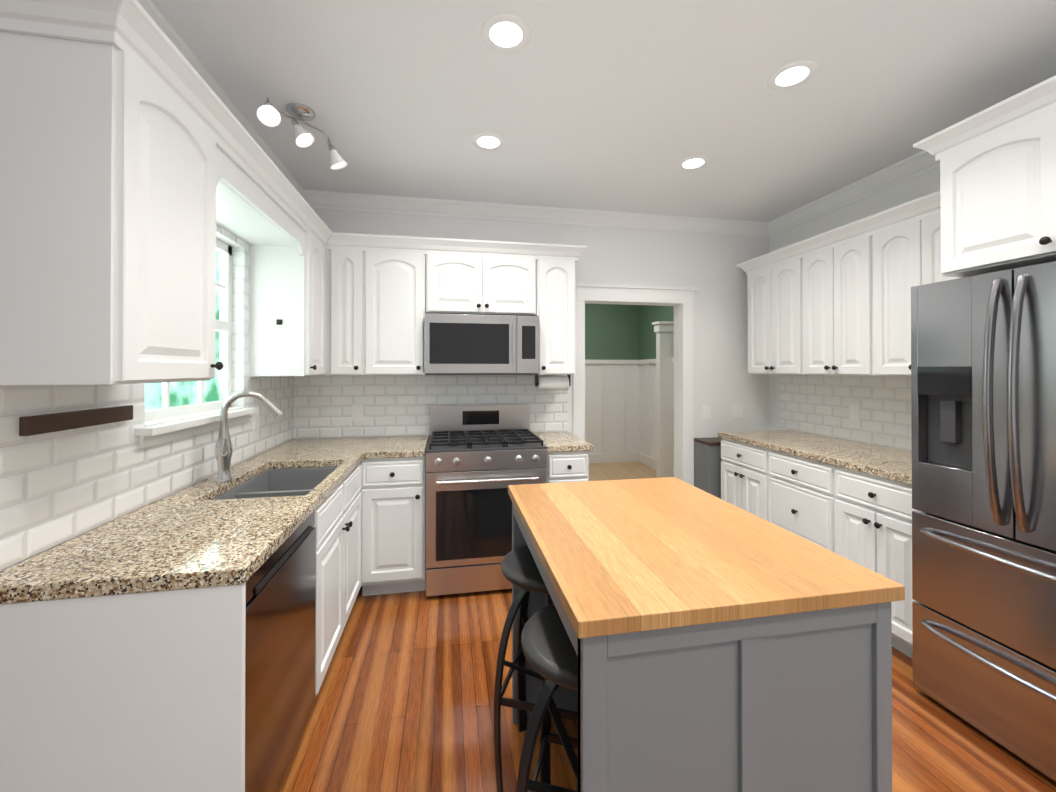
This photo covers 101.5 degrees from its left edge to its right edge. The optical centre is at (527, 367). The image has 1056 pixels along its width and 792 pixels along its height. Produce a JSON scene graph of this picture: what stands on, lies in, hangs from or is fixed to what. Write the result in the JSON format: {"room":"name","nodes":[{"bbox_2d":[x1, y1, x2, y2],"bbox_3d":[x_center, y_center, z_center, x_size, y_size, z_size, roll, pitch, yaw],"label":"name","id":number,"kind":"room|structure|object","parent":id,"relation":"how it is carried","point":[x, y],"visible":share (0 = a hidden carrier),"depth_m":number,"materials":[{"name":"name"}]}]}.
{"room":"kitchen","nodes":[
{"label":"kitchen","id":0,"kind":"room"},
{"bbox_2d":[0,554,36,570],"bbox_3d":[-2.585,0.071,0.875,2.585,2.680,0.125,0,0,-10],"label":"wall","id":1,"kind":"structure","parent":0,"point":[17,563],"depth_m":1.11,"materials":[{"name":"white tile"}]},
{"bbox_2d":[0,224,293,569],"bbox_3d":[-1.566,0.079,2.129,0.125,2.680,2.210,0,0,-10],"label":"wall","id":2,"kind":"structure","parent":0,"point":[57,488],"depth_m":1.39,"materials":[{"name":"white tile"}]},
{"bbox_2d":[19,405,132,435],"bbox_3d":[-1.338,0.154,1.301,0.020,0.050,0.380,0,0,-10],"label":"rail","id":3,"kind":"object","parent":2,"relation":"attached to","point":[41,424],"visible":1,"depth_m":1.25,"materials":[{"name":"brown wood"}]},
{"bbox_2d":[0,0,223,384],"bbox_3d":[-1.185,-0.420,1.246,0.308,0.928,0.450,0,0,-10],"label":"upper cabinet","id":4,"kind":"object","parent":2,"relation":"attached to","point":[137,164],"depth_m":1.04,"materials":[{"name":"white wood"}]},
{"bbox_2d":[135,238,258,447],"bbox_3d":[-1.505,-0.179,1.954,0.179,0.944,0.880,0,0,-10],"label":"window","id":5,"kind":"structure","parent":2,"relation":"in","point":[168,402],"depth_m":2.06,"materials":[{"name":"white wood"}]},
{"bbox_2d":[137,0,304,198],"bbox_3d":[-1.447,-1.212,2.041,0.084,0.100,1.980,0,0,-10],"label":"crown molding","id":6,"kind":"structure","parent":2,"relation":"attached to","point":[147,5],"depth_m":1.88,"materials":[{"name":"white wood"}]},
{"bbox_2d":[252,412,258,430],"bbox_3d":[-1.563,0.300,2.479,0.008,0.115,0.075,0,0,-10],"label":"electrical outlet","id":7,"kind":"object","parent":2,"relation":"attached to","point":[255,424],"visible":0.86,"depth_m":2.46,"materials":[{"name":"white plastic"}]},
{"bbox_2d":[244,208,331,375],"bbox_3d":[-1.439,-0.413,2.622,0.308,0.928,0.388,0,0,-10],"label":"upper cabinet","id":8,"kind":"object","parent":2,"relation":"attached to","point":[287,281],"depth_m":2.43,"materials":[{"name":"white wood"}]},
{"bbox_2d":[294,209,769,438],"bbox_3d":[0.263,0.086,3.527,4.230,2.680,0.125,0,0,-10],"label":"wall","id":9,"kind":"structure","parent":0,"point":[725,381],"depth_m":3.50,"materials":[{"name":"white paint"}]},
{"bbox_2d":[324,232,363,374],"bbox_3d":[-1.248,-0.411,3.013,0.250,0.928,0.348,0,0,-10],"label":"upper cabinet","id":10,"kind":"object","parent":9,"relation":"attached to","point":[344,252],"depth_m":2.85,"materials":[{"name":"white wood"}]},
{"bbox_2d":[352,405,362,420],"bbox_3d":[-1.254,0.334,3.177,0.075,0.115,0.008,0,0,-10],"label":"electrical outlet","id":11,"kind":"object","parent":9,"relation":"attached to","point":[357,412],"visible":1,"depth_m":3.17,"materials":[{"name":"white plastic"}]},
{"bbox_2d":[364,234,427,374],"bbox_3d":[-0.930,-0.410,3.072,0.398,0.928,0.348,0,0,-10],"label":"upper cabinet","id":12,"kind":"object","parent":9,"relation":"attached to","point":[384,294],"depth_m":2.90,"materials":[{"name":"white wood"}]},
{"bbox_2d":[428,237,539,315],"bbox_3d":[-0.349,-0.625,3.181,0.776,0.498,0.348,0,0,-10],"label":"upper cabinet","id":13,"kind":"object","parent":9,"relation":"attached to","point":[474,277],"depth_m":3.01,"materials":[{"name":"white wood"}]},
{"bbox_2d":[425,313,538,374],"bbox_3d":[-0.339,-0.153,3.125,0.775,0.410,0.455,0,0,-10],"label":"over-the-range microwave","id":14,"kind":"object","parent":13,"relation":"attached to","point":[463,344],"visible":1,"depth_m":2.93,"materials":[{"name":"silver metal"}]},
{"bbox_2d":[305,190,768,236],"bbox_3d":[0.178,-1.204,3.418,3.780,0.100,0.084,0,0,-10],"label":"crown molding","id":15,"kind":"structure","parent":9,"relation":"attached to","point":[328,200],"depth_m":3.38,"materials":[{"name":"white wood"}]},
{"bbox_2d":[539,244,579,374],"bbox_3d":[0.178,-0.409,3.277,0.288,0.928,0.348,0,0,-10],"label":"upper cabinet","id":16,"kind":"object","parent":9,"relation":"attached to","point":[557,318],"depth_m":3.11,"materials":[{"name":"white wood"}]},
{"bbox_2d":[535,375,570,390],"bbox_3d":[0.185,0.116,3.231,0.260,0.120,0.112,0,0,-10],"label":"paper towel holder","id":17,"kind":"object","parent":16,"relation":"attached to","point":[552,383],"visible":0.98,"depth_m":3.19,"materials":[{"name":"white paper"}]},
{"bbox_2d":[573,283,697,485],"bbox_3d":[0.874,0.374,3.632,1.120,2.105,0.173,0,0,-10],"label":"door frame","id":18,"kind":"structure","parent":9,"relation":"attached to","point":[681,300],"depth_m":3.65,"materials":[{"name":"white wood"}]},
{"bbox_2d":[702,405,710,418],"bbox_3d":[1.533,0.382,3.697,0.075,0.115,0.008,0,0,-10],"label":"light switch","id":19,"kind":"object","parent":9,"relation":"attached to","point":[706,409],"visible":1,"depth_m":3.69,"materials":[{"name":"white plastic"}]},
{"bbox_2d":[150,0,1055,221],"bbox_3d":[-0.658,-1.294,1.750,6.690,0.060,9.020,0,0,-10],"label":"ceiling","id":20,"kind":"structure","parent":0,"point":[627,106],"depth_m":1.95,"materials":[{"name":"white paint"}]},
{"bbox_2d":[257,97,346,169],"bbox_3d":[-1.077,-1.163,2.107,0.282,0.196,0.483,0,0,-10],"label":"track spotlight","id":21,"kind":"object","parent":20,"relation":"attached to","point":[268,114],"visible":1,"depth_m":2.09,"materials":[{"name":"silver metal"}]},
{"bbox_2d":[471,133,504,150],"bbox_3d":[-0.221,-1.258,2.410,0.190,0.004,0.190,0,0,-10],"label":"recessed light","id":22,"kind":"object","parent":20,"relation":"in","point":[487,141],"visible":1,"depth_m":2.40,"materials":[{"name":"white plastic"}]},
{"bbox_2d":[481,14,530,52],"bbox_3d":[-0.083,-1.262,1.638,0.190,0.004,0.190,0,0,-10],"label":"recessed light","id":23,"kind":"object","parent":20,"relation":"in","point":[505,33],"visible":1,"depth_m":1.63,"materials":[{"name":"white plastic"}]},
{"bbox_2d":[677,156,709,170],"bbox_3d":[1.019,-1.257,2.660,0.190,0.004,0.190,0,0,-10],"label":"recessed light","id":24,"kind":"object","parent":20,"relation":"in","point":[692,163],"visible":1,"depth_m":2.66,"materials":[{"name":"white plastic"}]},
{"bbox_2d":[767,60,817,90],"bbox_3d":[1.145,-1.261,1.870,0.190,0.004,0.190,0,0,-10],"label":"recessed light","id":25,"kind":"object","parent":20,"relation":"in","point":[785,76],"visible":1,"depth_m":1.86,"materials":[{"name":"white plastic"}]},
{"bbox_2d":[585,304,638,453],"bbox_3d":[0.460,0.103,6.475,2.770,2.680,0.120,0,0,-10],"label":"wall","id":26,"kind":"structure","parent":0,"point":[611,331],"depth_m":6.57,"materials":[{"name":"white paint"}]},
{"bbox_2d":[585,360,636,463],"bbox_3d":[0.455,0.662,6.392,2.490,1.560,0.034,0,0,-10],"label":"trim","id":27,"kind":"structure","parent":26,"relation":"attached to","point":[604,457],"depth_m":6.53,"materials":[{"name":"white wood"}]},
{"bbox_2d":[639,305,673,458],"bbox_3d":[2.023,0.096,5.309,0.120,2.680,2.740,0,0,-10],"label":"wall","id":28,"kind":"structure","parent":0,"point":[649,315],"depth_m":6.34,"materials":[{"name":"paint"}]},
{"bbox_2d":[637,321,673,476],"bbox_3d":[1.946,0.421,5.298,0.035,2.030,2.729,0,0,-10],"label":"trim","id":29,"kind":"structure","parent":28,"relation":"attached to","point":[662,464],"depth_m":5.59,"materials":[{"name":"white wood"}]},
{"bbox_2d":[279,462,1055,791],"bbox_3d":[-0.658,1.441,1.735,6.690,0.050,9.020,0,0,-10],"label":"floor","id":30,"kind":"structure","parent":0,"point":[404,699],"depth_m":1.72,"materials":[{"name":"brown wood"}]},
{"bbox_2d":[136,463,361,762],"bbox_3d":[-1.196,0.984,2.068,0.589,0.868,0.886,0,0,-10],"label":"base cabinet","id":31,"kind":"object","parent":30,"relation":"on","point":[139,692],"depth_m":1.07,"materials":[{"name":"white wood"}]},
{"bbox_2d":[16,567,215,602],"bbox_3d":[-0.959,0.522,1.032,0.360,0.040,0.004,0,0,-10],"label":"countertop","id":32,"kind":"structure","parent":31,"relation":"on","point":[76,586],"depth_m":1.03,"materials":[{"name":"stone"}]},
{"bbox_2d":[0,437,379,603],"bbox_3d":[-1.194,0.528,2.088,0.597,0.040,2.168,0,0,-10],"label":"countertop","id":33,"kind":"structure","parent":31,"relation":"on","point":[195,535],"depth_m":1.34,"materials":[{"name":"stone"}]},
{"bbox_2d":[215,391,282,482],"bbox_3d":[-1.273,0.307,1.959,0.244,0.398,0.191,0,0,-10],"label":"faucet","id":34,"kind":"object","parent":33,"relation":"on","point":[223,450],"visible":1,"depth_m":1.92,"materials":[{"name":"silver metal"}]},
{"bbox_2d":[213,466,338,499],"bbox_3d":[-1.141,0.651,2.016,0.440,0.205,0.740,0,0,-10],"label":"sink","id":35,"kind":"object","parent":33,"relation":"in","point":[285,482],"visible":0.17,"depth_m":2.33,"materials":[{"name":"silver metal"}]},
{"bbox_2d":[245,510,315,791],"bbox_3d":[-1.058,0.981,1.338,0.582,0.866,0.594,0,0,-10],"label":"dishwasher","id":36,"kind":"object","parent":30,"relation":"on","point":[280,648],"visible":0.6,"depth_m":1.32,"materials":[{"name":"silver metal"}]},
{"bbox_2d":[360,453,425,595],"bbox_3d":[-0.877,0.988,2.915,0.385,0.869,0.661,0,0,-10],"label":"base cabinet","id":37,"kind":"object","parent":30,"relation":"on","point":[393,524],"visible":0.96,"depth_m":2.63,"materials":[{"name":"white wood"}]},
{"bbox_2d":[368,435,428,458],"bbox_3d":[-0.862,0.533,2.928,0.342,0.040,0.638,0,0,-10],"label":"countertop","id":38,"kind":"structure","parent":37,"relation":"on","point":[387,446],"depth_m":2.76,"materials":[{"name":"stone"}]},
{"bbox_2d":[426,404,546,595],"bbox_3d":[-0.304,0.856,2.987,0.758,1.135,0.720,0,0,-10],"label":"gas range","id":39,"kind":"object","parent":30,"relation":"on","point":[480,459],"visible":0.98,"depth_m":2.68,"materials":[{"name":"silver metal"}]},
{"bbox_2d":[494,545,577,791],"bbox_3d":[0.079,1.048,1.518,0.412,0.735,0.412,0,0,-10],"label":"stool","id":40,"kind":"object","parent":30,"relation":"on","point":[519,568],"visible":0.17,"depth_m":1.43,"materials":[{"name":"black metal"}]},
{"bbox_2d":[516,603,577,791],"bbox_3d":[0.156,1.046,1.100,0.412,0.735,0.412,0,0,-10],"label":"stool","id":41,"kind":"object","parent":30,"relation":"on","point":[550,654],"visible":0.25,"depth_m":1.05,"materials":[{"name":"black metal"}]},
{"bbox_2d":[546,451,588,482],"bbox_3d":[0.212,0.990,3.116,0.290,0.869,0.661,0,0,-10],"label":"base cabinet","id":42,"kind":"object","parent":30,"relation":"on","point":[561,467],"visible":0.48,"depth_m":2.83,"materials":[{"name":"white wood"}]},
{"bbox_2d":[533,432,592,451],"bbox_3d":[0.221,0.534,3.133,0.314,0.040,0.629,0,0,-10],"label":"countertop","id":43,"kind":"structure","parent":42,"relation":"on","point":[561,442],"depth_m":2.95,"materials":[{"name":"stone"}]},
{"bbox_2d":[508,477,904,791],"bbox_3d":[0.370,0.947,1.351,0.742,0.935,0.975,0,0,-10],"label":"kitchen island","id":44,"kind":"object","parent":30,"relation":"on","point":[719,645],"visible":1,"depth_m":0.93,"materials":[{"name":"grey wood"}]},
{"bbox_2d":[694,437,721,498],"bbox_3d":[1.791,1.014,3.628,0.739,0.825,0.227,0,0,-10],"label":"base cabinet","id":45,"kind":"object","parent":30,"relation":"on","point":[707,465],"visible":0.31,"depth_m":3.48,"materials":[{"name":"grey paint"}]},
{"bbox_2d":[721,438,764,519],"bbox_3d":[1.901,0.990,3.238,0.668,0.868,0.520,0,0,-10],"label":"base cabinet","id":46,"kind":"object","parent":30,"relation":"on","point":[742,464],"depth_m":3.15,"materials":[{"name":"white wood"}]},
{"bbox_2d":[718,430,911,484],"bbox_3d":[1.985,0.532,2.759,0.669,0.040,1.538,0,0,-10],"label":"countertop","id":47,"kind":"structure","parent":46,"relation":"on","point":[894,464],"depth_m":2.65,"materials":[{"name":"stone"}]},
{"bbox_2d":[765,449,828,549],"bbox_3d":[1.995,0.987,2.731,0.668,0.868,0.510,0,0,-10],"label":"base cabinet","id":48,"kind":"object","parent":30,"relation":"on","point":[796,488],"depth_m":2.66,"materials":[{"name":"white wood"}]},
{"bbox_2d":[829,465,915,658],"bbox_3d":[2.086,0.985,2.241,0.668,0.868,0.488,0,0,-10],"label":"base cabinet","id":49,"kind":"object","parent":30,"relation":"on","point":[862,519],"depth_m":2.17,"materials":[{"name":"white wood"}]},
{"bbox_2d":[911,261,1055,781],"bbox_3d":[2.095,0.531,1.611,0.872,1.770,0.696,0,0,-10],"label":"refrigerator","id":50,"kind":"object","parent":30,"relation":"on","point":[983,389],"visible":1,"depth_m":1.60,"materials":[{"name":"silver metal"}]},
{"bbox_2d":[769,167,939,450],"bbox_3d":[2.742,0.071,0.856,0.125,2.680,6.040,0,0,-10],"label":"wall","id":51,"kind":"structure","parent":0,"point":[816,404],"depth_m":3.05,"materials":[{"name":"white tile"}]},
{"bbox_2d":[744,243,799,374],"bbox_3d":[2.044,-0.409,3.348,0.348,0.928,0.570,0,0,-10],"label":"upper cabinet","id":52,"kind":"object","parent":51,"relation":"attached to","point":[771,277],"depth_m":3.30,"materials":[{"name":"white wood"}]},
{"bbox_2d":[796,218,867,375],"bbox_3d":[2.143,-0.412,2.817,0.348,0.928,0.510,0,0,-10],"label":"upper cabinet","id":53,"kind":"object","parent":51,"relation":"attached to","point":[836,301],"depth_m":2.78,"materials":[{"name":"white wood"}]},
{"bbox_2d":[761,150,939,236],"bbox_3d":[2.642,-1.219,0.855,0.084,0.100,6.020,0,0,-10],"label":"crown molding","id":54,"kind":"structure","parent":51,"relation":"attached to","point":[915,165],"depth_m":2.93,"materials":[{"name":"white wood"}]},
{"bbox_2d":[849,405,859,422],"bbox_3d":[2.276,0.323,3.006,0.008,0.115,0.075,0,0,-10],"label":"electrical outlet","id":55,"kind":"object","parent":51,"relation":"attached to","point":[854,413],"visible":1,"depth_m":3.00,"materials":[{"name":"white plastic"}]},
{"bbox_2d":[868,190,958,376],"bbox_3d":[2.238,-0.415,2.301,0.348,0.928,0.540,0,0,-10],"label":"upper cabinet","id":56,"kind":"object","parent":51,"relation":"attached to","point":[904,242],"depth_m":2.38,"materials":[{"name":"white wood"}]},
{"bbox_2d":[913,75,1055,277],"bbox_3d":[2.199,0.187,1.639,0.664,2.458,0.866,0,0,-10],"label":"upper cabinet","id":57,"kind":"object","parent":51,"relation":"attached to","point":[997,161],"visible":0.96,"depth_m":1.73,"materials":[{"name":"white wood"}]}
]}

